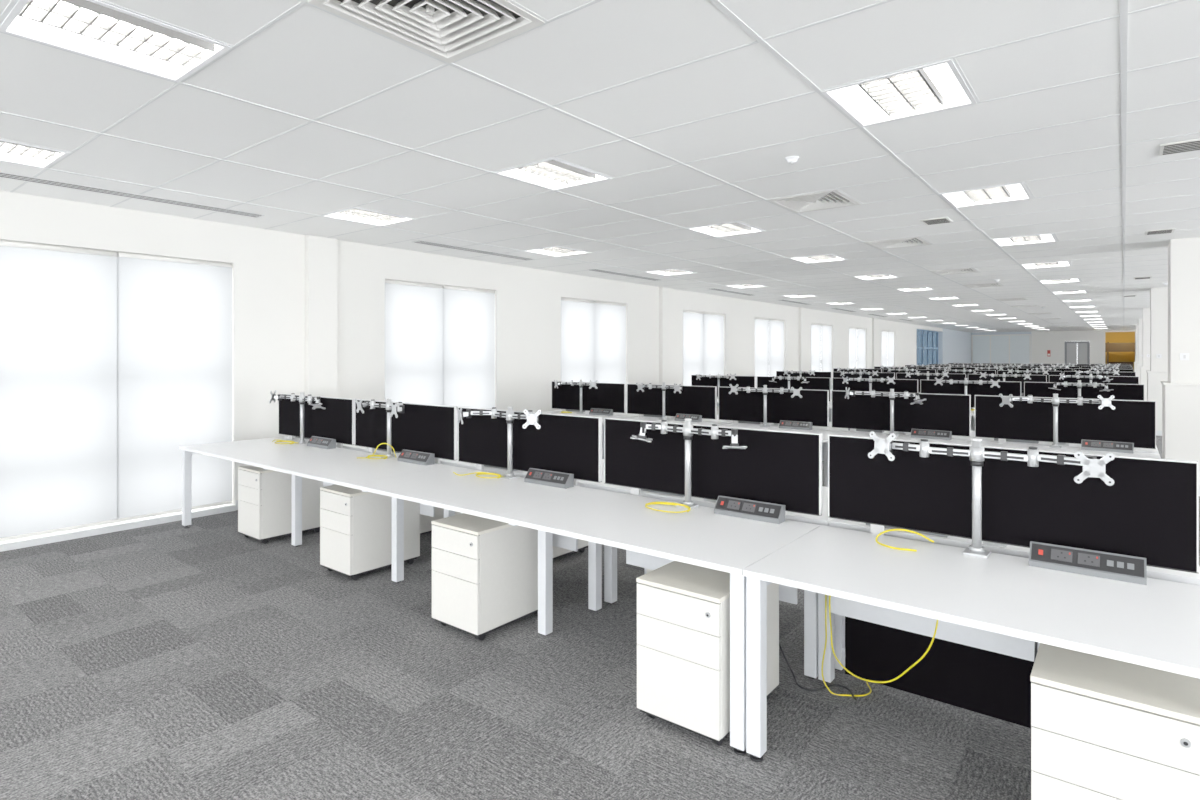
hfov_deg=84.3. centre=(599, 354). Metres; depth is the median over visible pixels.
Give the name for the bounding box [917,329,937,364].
window
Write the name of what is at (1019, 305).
air diffuser
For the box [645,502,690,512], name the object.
cable
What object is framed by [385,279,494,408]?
roller blind
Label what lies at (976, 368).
monitor arm
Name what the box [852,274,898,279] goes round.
recessed light
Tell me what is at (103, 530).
baseboard
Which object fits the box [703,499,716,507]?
cable
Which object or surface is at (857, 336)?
roller blind
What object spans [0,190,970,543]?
wall
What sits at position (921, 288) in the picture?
recessed light
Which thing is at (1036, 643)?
lead
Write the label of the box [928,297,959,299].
recessed light
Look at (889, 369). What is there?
monitor arm
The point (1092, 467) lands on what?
monitor arm
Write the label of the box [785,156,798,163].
smoke detector
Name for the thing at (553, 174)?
recessed light
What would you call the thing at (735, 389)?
monitor arm
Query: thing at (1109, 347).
staircase
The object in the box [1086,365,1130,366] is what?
screen
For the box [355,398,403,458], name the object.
monitor arm
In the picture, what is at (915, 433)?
unit
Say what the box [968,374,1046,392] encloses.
screen
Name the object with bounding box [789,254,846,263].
recessed light
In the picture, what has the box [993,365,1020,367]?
monitor arm
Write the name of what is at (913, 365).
monitor arm
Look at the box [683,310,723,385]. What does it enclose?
roller blind
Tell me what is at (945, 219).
ceiling vent grille
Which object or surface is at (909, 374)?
monitor arm
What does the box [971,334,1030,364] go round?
glass wall
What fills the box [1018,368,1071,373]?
screen
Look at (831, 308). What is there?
ceiling vent
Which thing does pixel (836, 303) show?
recessed light
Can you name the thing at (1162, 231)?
ceiling vent grille
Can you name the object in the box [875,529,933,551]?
cable
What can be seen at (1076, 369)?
screen
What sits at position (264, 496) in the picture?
drawer pedestal
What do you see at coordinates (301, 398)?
monitor arm
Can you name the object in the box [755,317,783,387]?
roller blind
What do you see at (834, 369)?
screen
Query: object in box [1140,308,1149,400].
structural column
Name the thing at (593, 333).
roller blind
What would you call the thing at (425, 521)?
drawer pedestal
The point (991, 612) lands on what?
desk
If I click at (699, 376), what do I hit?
monitor arm
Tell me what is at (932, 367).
monitor arm
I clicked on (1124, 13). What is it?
ceiling grid
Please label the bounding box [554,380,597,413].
monitor arm
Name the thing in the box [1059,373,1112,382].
monitor arm
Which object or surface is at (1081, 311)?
recessed light
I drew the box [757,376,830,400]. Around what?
screen
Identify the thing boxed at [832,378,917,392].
screen
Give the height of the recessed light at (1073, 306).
0.111 m
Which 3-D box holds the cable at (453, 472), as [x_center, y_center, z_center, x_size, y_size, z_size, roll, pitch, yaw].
[-0.856,0.816,4.565,0.435,0.039,0.084,0,0,25]
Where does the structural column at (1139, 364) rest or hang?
on the floor
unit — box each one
[307,436,335,448]
[397,449,434,465]
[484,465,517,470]
[524,468,573,488]
[589,408,612,415]
[641,489,683,496]
[644,415,665,416]
[674,414,701,421]
[714,496,784,523]
[739,421,762,423]
[779,420,811,429]
[848,428,883,432]
[866,523,947,536]
[910,429,951,439]
[994,438,1038,443]
[1029,541,1146,584]
[1081,440,1133,453]
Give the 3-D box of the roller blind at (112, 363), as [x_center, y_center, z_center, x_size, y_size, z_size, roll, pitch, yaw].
[-4.376,0.290,6.011,0.049,2.450,1.966,0,0,38]
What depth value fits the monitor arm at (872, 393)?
6.86 m
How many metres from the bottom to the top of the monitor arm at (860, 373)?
0.552 m
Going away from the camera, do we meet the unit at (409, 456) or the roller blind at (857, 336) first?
the unit at (409, 456)
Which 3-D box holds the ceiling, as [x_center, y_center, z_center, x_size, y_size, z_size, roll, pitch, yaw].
[11.648,-1.500,15.636,13.700,0.350,50.550,0,0,38]
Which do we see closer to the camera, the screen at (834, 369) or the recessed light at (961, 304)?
the recessed light at (961, 304)
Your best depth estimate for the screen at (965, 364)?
27.94 m
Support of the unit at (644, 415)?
on the desk at (825, 431)
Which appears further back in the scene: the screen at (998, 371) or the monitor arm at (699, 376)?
the screen at (998, 371)
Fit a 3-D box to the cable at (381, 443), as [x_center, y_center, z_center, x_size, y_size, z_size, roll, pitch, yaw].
[-1.803,0.773,5.364,0.315,0.121,0.023,0,0,-4]
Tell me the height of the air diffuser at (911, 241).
0.037 m
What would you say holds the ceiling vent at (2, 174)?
in the ceiling
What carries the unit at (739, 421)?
on the desk at (825, 431)
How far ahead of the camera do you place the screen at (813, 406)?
7.76 m
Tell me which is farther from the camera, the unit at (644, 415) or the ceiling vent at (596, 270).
the ceiling vent at (596, 270)
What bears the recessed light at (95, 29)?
in the ceiling
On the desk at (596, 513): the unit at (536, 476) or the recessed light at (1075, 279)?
the unit at (536, 476)
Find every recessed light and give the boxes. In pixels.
[0,0,231,82]
[0,139,69,168]
[321,207,415,226]
[494,158,612,190]
[524,246,589,256]
[646,269,693,275]
[686,222,764,237]
[726,284,766,288]
[783,294,815,297]
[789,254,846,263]
[821,59,976,126]
[826,302,855,304]
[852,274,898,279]
[860,308,881,309]
[896,287,933,291]
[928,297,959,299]
[939,182,1032,207]
[952,304,979,306]
[991,233,1057,246]
[1020,261,1071,268]
[1039,278,1080,283]
[1052,290,1086,293]
[1061,299,1091,301]
[1069,306,1095,307]
[1075,311,1098,312]
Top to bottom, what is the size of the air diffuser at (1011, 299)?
0.037 m
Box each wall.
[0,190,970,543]
[971,330,1135,368]
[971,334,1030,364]
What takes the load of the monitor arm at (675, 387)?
on the desk at (825, 431)
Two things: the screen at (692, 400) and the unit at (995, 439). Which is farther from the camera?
the screen at (692, 400)
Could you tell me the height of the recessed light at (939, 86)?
0.111 m
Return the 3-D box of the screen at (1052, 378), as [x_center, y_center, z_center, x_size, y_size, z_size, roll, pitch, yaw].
[9.291,0.636,12.515,1.360,0.487,0.098,0,0,38]
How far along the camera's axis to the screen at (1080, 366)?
25.95 m
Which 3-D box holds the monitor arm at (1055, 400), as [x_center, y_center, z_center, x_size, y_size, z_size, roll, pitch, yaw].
[4.086,0.619,5.952,0.857,0.552,0.220,0,0,40]
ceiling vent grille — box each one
[920,217,952,224]
[1133,277,1151,278]
[1145,228,1174,234]
[1159,139,1199,155]
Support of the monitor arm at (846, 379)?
on the desk at (830, 402)
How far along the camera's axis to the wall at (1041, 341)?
36.89 m
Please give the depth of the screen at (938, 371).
17.42 m
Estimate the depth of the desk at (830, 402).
10.00 m
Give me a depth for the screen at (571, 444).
4.48 m
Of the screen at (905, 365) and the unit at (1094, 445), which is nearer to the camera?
the unit at (1094, 445)
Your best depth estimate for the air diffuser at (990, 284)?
12.65 m
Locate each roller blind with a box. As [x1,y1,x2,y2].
[0,240,232,541]
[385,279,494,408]
[561,297,625,383]
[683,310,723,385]
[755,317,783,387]
[811,323,831,371]
[849,327,865,368]
[882,330,893,366]
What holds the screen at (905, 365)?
attached to the desk
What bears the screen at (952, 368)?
attached to the desk
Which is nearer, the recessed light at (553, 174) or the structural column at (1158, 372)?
the recessed light at (553, 174)
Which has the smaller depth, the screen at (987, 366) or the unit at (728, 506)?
the unit at (728, 506)
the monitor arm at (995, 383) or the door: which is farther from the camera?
the door
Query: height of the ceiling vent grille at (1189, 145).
0.010 m
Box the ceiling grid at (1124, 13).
[0,0,1199,331]
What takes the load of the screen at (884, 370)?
attached to the desk
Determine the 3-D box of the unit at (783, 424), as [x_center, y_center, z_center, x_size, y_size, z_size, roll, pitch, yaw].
[2.209,0.792,7.500,0.360,0.085,0.080,0,0,38]
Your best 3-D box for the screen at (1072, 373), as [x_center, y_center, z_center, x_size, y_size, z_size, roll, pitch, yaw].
[11.832,0.636,15.733,1.360,0.487,0.098,0,0,38]
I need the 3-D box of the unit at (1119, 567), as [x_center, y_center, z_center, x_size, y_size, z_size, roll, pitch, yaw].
[1.865,0.792,2.547,0.360,0.085,0.080,0,0,38]
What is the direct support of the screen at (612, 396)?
attached to the desk at (825, 431)
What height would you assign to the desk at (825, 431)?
0.745 m
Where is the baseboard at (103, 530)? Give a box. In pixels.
[0,500,237,551]
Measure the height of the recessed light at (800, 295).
0.111 m
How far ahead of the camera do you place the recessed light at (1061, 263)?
9.90 m
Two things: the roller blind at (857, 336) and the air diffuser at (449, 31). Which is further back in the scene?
the roller blind at (857, 336)
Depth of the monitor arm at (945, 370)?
17.39 m
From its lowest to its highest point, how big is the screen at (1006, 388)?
0.487 m
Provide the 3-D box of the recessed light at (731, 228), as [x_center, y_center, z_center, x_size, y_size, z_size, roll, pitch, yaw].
[1.332,-1.375,7.011,0.590,0.111,0.659,0,0,38]
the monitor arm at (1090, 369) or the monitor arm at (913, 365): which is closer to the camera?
the monitor arm at (1090, 369)
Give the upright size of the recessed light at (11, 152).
0.111 m
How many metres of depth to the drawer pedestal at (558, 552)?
5.11 m
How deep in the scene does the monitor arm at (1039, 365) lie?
22.94 m
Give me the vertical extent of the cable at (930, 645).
0.537 m
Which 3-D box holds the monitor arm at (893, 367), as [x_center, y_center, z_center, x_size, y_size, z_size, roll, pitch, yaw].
[9.888,0.620,22.309,0.148,0.550,0.884,0,0,-45]
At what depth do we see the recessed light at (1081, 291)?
14.17 m
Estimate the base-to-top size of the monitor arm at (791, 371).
0.543 m
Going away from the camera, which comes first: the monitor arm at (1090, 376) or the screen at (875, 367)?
the monitor arm at (1090, 376)
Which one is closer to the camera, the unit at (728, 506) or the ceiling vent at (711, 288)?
the unit at (728, 506)
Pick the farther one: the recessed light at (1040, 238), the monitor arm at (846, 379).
the monitor arm at (846, 379)
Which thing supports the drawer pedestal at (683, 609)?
on the floor
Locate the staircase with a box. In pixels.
[1105,342,1134,368]
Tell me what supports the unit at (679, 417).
on the desk at (825, 431)
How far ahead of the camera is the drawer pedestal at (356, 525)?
4.73 m
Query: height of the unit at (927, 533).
0.085 m
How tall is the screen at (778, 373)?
0.487 m
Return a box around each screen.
[278,394,354,448]
[355,399,457,464]
[458,407,601,485]
[552,381,625,414]
[604,418,821,519]
[627,384,716,418]
[691,375,755,395]
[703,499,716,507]
[718,387,828,426]
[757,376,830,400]
[776,371,831,388]
[828,434,1198,573]
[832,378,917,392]
[832,390,970,436]
[833,368,881,372]
[833,372,894,378]
[874,366,916,372]
[883,369,935,378]
[896,373,965,391]
[905,365,942,368]
[918,367,964,372]
[920,380,1020,407]
[937,370,995,379]
[944,365,985,369]
[965,364,1001,367]
[966,367,1015,373]
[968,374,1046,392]
[975,395,1155,448]
[987,366,1030,370]
[997,370,1061,381]
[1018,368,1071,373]
[1024,382,1143,400]
[1032,366,1079,370]
[1043,365,1084,368]
[1049,375,1138,383]
[1064,371,1135,375]
[1074,368,1133,371]
[1081,367,1131,368]
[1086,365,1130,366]
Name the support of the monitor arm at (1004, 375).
on the desk
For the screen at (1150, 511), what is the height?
0.487 m
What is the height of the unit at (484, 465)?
0.085 m
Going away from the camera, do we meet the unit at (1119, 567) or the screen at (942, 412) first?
the unit at (1119, 567)
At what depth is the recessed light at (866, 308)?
19.24 m
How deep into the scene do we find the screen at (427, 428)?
5.35 m
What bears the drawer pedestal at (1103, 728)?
on the floor
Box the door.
[1065,341,1089,364]
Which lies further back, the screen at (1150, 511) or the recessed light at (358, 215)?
the recessed light at (358, 215)
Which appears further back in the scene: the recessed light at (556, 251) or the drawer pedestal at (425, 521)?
the recessed light at (556, 251)
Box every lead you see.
[779,642,856,699]
[1034,642,1037,661]
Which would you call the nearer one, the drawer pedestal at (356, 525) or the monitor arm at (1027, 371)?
the drawer pedestal at (356, 525)
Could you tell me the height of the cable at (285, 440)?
0.018 m
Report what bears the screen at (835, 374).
attached to the desk
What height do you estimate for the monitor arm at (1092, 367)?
0.543 m
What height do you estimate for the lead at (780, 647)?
0.661 m
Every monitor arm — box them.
[269,390,325,443]
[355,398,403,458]
[456,406,541,478]
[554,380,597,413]
[630,419,746,508]
[636,382,681,419]
[696,373,735,398]
[729,384,801,426]
[771,375,807,388]
[783,370,814,376]
[837,367,866,371]
[840,371,877,377]
[842,376,894,391]
[845,387,925,435]
[868,431,1114,557]
[880,365,906,368]
[888,368,919,372]
[905,371,948,379]
[910,364,934,366]
[926,366,950,369]
[935,377,999,394]
[944,368,977,373]
[974,366,1002,369]
[980,372,1030,380]
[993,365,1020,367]
[999,394,1114,447]
[1007,369,1048,374]
[1031,367,1055,370]
[1039,365,1068,367]
[1050,380,1112,395]
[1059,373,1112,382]
[1075,370,1119,375]
[1089,367,1115,371]
[1090,366,1118,368]
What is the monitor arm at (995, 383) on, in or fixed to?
on the desk at (830, 402)
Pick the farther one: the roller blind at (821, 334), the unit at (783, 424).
the roller blind at (821, 334)
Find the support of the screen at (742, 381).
attached to the desk at (830, 402)
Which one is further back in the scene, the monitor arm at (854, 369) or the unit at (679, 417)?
the monitor arm at (854, 369)
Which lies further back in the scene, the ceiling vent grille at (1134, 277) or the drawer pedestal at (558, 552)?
the ceiling vent grille at (1134, 277)
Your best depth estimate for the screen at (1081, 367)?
22.05 m
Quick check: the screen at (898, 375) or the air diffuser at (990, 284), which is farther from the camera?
the screen at (898, 375)
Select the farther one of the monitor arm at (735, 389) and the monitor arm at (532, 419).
the monitor arm at (735, 389)
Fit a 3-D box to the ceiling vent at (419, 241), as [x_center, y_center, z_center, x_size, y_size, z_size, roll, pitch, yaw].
[-1.551,-1.320,8.443,0.160,0.006,1.900,0,0,38]
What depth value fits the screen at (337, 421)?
6.22 m
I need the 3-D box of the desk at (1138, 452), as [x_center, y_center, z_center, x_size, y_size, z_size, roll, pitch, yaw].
[4.210,1.208,6.079,1.398,0.745,1.820,0,0,38]
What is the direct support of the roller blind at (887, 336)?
attached to the wall at (308, 311)
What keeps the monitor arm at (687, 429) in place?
on the desk at (596, 513)
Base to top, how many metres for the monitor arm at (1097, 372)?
0.552 m
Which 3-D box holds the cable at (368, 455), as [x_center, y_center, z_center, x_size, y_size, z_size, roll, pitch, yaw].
[-1.799,0.823,5.345,0.199,0.018,0.147,0,0,38]
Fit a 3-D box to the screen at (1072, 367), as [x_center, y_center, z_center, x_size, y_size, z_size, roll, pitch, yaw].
[15.816,0.636,23.035,1.360,0.487,0.098,0,0,38]
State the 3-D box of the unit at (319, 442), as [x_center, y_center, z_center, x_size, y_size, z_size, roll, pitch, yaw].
[-2.530,0.792,6.018,0.360,0.085,0.080,0,0,38]
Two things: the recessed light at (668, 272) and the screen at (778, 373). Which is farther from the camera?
the screen at (778, 373)
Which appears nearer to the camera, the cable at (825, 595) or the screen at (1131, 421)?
the cable at (825, 595)
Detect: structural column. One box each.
[1134,325,1137,375]
[1136,318,1141,383]
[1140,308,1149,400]
[1146,287,1167,435]
[1161,237,1199,495]
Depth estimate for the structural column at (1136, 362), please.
29.55 m
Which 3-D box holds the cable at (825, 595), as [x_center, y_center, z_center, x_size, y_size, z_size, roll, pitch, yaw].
[1.173,1.242,3.116,0.249,0.684,0.116,0,0,-9]
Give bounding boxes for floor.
[0,436,1199,799]
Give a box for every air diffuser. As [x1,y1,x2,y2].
[308,0,544,63]
[766,189,861,212]
[864,237,931,249]
[931,268,978,274]
[963,283,1002,287]
[995,298,1026,300]
[1012,305,1037,306]
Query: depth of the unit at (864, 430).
7.21 m
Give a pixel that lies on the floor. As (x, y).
(206, 660)
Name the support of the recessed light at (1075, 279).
in the ceiling
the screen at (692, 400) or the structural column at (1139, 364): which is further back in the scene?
the structural column at (1139, 364)
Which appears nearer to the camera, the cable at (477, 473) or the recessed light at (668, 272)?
the cable at (477, 473)
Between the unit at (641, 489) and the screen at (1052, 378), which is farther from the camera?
the screen at (1052, 378)
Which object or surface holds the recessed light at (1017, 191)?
in the ceiling
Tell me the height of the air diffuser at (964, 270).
0.037 m
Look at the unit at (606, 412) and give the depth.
9.20 m
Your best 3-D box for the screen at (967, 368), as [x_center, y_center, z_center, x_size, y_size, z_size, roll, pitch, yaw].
[12.176,0.636,20.686,1.360,0.487,0.098,0,0,38]
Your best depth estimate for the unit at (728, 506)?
3.38 m
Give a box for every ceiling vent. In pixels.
[0,172,264,217]
[413,240,533,259]
[589,269,659,280]
[710,288,752,295]
[780,300,811,304]
[831,308,856,311]
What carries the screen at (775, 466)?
attached to the desk at (596, 513)
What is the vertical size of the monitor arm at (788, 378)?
0.543 m
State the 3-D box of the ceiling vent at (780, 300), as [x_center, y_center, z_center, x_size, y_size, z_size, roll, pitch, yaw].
[4.886,-1.320,16.593,0.160,0.006,1.900,0,0,38]
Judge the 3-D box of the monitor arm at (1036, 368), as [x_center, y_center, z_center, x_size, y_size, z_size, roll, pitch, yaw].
[13.174,0.624,19.706,0.743,0.543,0.165,0,0,39]
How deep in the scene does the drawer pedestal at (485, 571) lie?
3.76 m
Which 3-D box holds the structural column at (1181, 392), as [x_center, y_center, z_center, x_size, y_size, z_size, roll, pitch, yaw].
[6.983,0.128,7.648,0.770,2.905,0.730,0,0,38]
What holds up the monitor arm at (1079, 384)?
on the desk
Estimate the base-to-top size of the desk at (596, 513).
0.745 m
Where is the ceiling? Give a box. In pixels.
[0,0,1199,332]
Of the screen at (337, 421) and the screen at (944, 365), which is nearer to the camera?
the screen at (337, 421)
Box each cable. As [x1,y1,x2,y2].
[274,440,293,443]
[358,443,395,457]
[366,455,387,458]
[453,472,499,475]
[476,473,500,477]
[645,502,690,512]
[821,595,871,696]
[829,595,937,682]
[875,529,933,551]
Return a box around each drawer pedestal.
[238,465,322,543]
[320,485,419,579]
[420,507,459,536]
[431,513,537,640]
[553,539,587,558]
[636,561,778,745]
[1030,643,1199,799]
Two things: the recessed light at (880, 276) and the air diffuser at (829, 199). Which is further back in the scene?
the recessed light at (880, 276)
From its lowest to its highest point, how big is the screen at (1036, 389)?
0.487 m
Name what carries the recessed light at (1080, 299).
in the ceiling
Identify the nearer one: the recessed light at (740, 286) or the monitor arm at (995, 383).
the monitor arm at (995, 383)
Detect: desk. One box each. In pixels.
[179,436,833,754]
[542,409,977,486]
[717,399,974,430]
[743,518,1199,761]
[967,437,1160,458]

